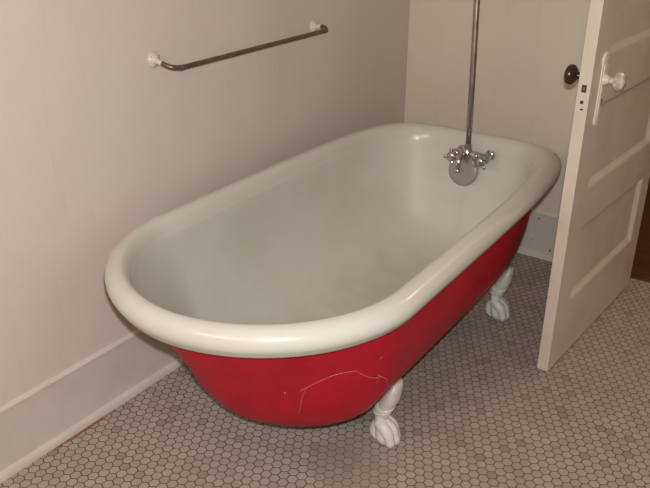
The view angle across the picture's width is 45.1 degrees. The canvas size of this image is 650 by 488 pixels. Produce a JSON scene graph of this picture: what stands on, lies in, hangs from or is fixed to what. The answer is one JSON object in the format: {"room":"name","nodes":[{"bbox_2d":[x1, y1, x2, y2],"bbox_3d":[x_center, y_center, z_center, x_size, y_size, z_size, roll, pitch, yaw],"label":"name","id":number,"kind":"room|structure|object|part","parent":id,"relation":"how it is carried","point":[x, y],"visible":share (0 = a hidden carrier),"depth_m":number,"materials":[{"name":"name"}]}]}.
{"room":"bathroom","nodes":[
{"label":"bathroom","id":0,"kind":"room"},
{"bbox_2d":[0,0,409,406],"bbox_3d":[-0.904,-0.573,1.462,0.102,2.600,4.289,16,30,31],"label":"wall","id":1,"kind":"structure","parent":0,"point":[97,142],"depth_m":2.12,"materials":[{"name":"paint"}]},
{"bbox_2d":[0,329,184,483],"bbox_3d":[-0.865,0.536,1.926,0.025,0.197,4.259,16,30,31],"label":"baseboard","id":2,"kind":"structure","parent":1,"relation":"attached to","point":[34,423],"depth_m":2.16,"materials":[{"name":"paint"}]},
{"bbox_2d":[147,20,327,70],"bbox_3d":[-0.221,-0.609,2.362,0.074,0.059,0.785,16,30,31],"label":"towel bar","id":3,"kind":"object","parent":1,"relation":"attached to","point":[153,59],"visible":1,"depth_m":2.25,"materials":[{"name":"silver metal"}]},
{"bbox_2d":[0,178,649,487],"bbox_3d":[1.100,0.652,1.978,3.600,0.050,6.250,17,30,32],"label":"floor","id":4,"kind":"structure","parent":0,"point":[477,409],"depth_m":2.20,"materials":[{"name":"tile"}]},
{"bbox_2d":[105,122,561,448],"bbox_3d":[0.098,0.137,2.321,0.806,0.590,1.601,16,29,30],"label":"clawfoot bathtub","id":5,"kind":"object","parent":4,"relation":"on","point":[302,289],"visible":0.98,"depth_m":2.28,"materials":[{"name":"white ceramic"}]},
{"bbox_2d":[444,0,494,172],"bbox_3d":[0.438,-0.900,2.331,0.159,1.477,0.319,22,33,39],"label":"faucet","id":6,"kind":"object","parent":5,"relation":"attached to","point":[462,153],"visible":1,"depth_m":2.63,"materials":[{"name":"silver metal"}]},
{"bbox_3d":[0.437,-0.303,2.686,0.058,0.058,0.033,16,29,30],"label":"cross handle","id":7,"kind":"part","parent":6,"relation":"part of","materials":[{"name":"silver metal"}]},
{"bbox_3d":[0.463,-0.283,2.678,0.033,0.065,0.062,16,29,30],"label":"spout","id":8,"kind":"part","parent":6,"relation":"part of","materials":[{"name":"silver metal"}]},
{"bbox_3d":[0.524,-0.278,2.633,0.047,0.047,0.033,16,29,30],"label":"cross handle","id":9,"kind":"part","parent":6,"relation":"part of","materials":[{"name":"silver metal"}]},
{"bbox_2d":[630,265,649,282],"bbox_3d":[1.510,0.202,2.883,0.783,0.009,0.102,17,30,32],"label":"trim","id":10,"kind":"structure","parent":4,"relation":"on","point":[638,273],"depth_m":3.05,"materials":[{"name":"brown wood"}]},
{"bbox_2d":[404,0,590,214],"bbox_3d":[1.403,-1.000,2.387,2.662,2.600,0.120,17,30,32],"label":"wall","id":11,"kind":"structure","parent":0,"point":[525,48],"depth_m":3.04,"materials":[{"name":"paint"}]},
{"bbox_2d":[516,209,558,261],"bbox_3d":[0.714,-0.084,3.263,0.872,0.197,0.022,17,30,32],"label":"baseboard","id":12,"kind":"structure","parent":11,"relation":"attached to","point":[539,237],"depth_m":3.16,"materials":[{"name":"paint"}]},
{"bbox_2d":[537,0,649,370],"bbox_3d":[0.916,-0.640,2.289,0.165,2.012,0.760,19,31,34],"label":"door","id":13,"kind":"structure","parent":11,"relation":"in","point":[607,174],"depth_m":2.36,"materials":[{"name":"paint"}]},
{"bbox_3d":[0.695,-0.463,2.150,0.068,0.057,0.057,19,31,34],"label":"knob","id":14,"kind":"part","parent":13,"relation":"part of","materials":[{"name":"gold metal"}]},
{"bbox_3d":[0.686,-0.411,2.072,0.013,0.020,0.002,19,31,34],"label":"latch plate","id":15,"kind":"part","parent":13,"relation":"part of","materials":[{"name":"white metal"}]},
{"bbox_3d":[0.756,-0.417,2.118,0.020,0.204,0.042,19,31,34],"label":"plate","id":16,"kind":"part","parent":13,"relation":"part of","materials":[{"name":"white paint"}]},
{"bbox_3d":[0.777,-0.435,2.091,0.051,0.051,0.051,19,31,34],"label":"knob","id":17,"kind":"part","parent":13,"relation":"part of","materials":[{"name":"glass"}]}
]}

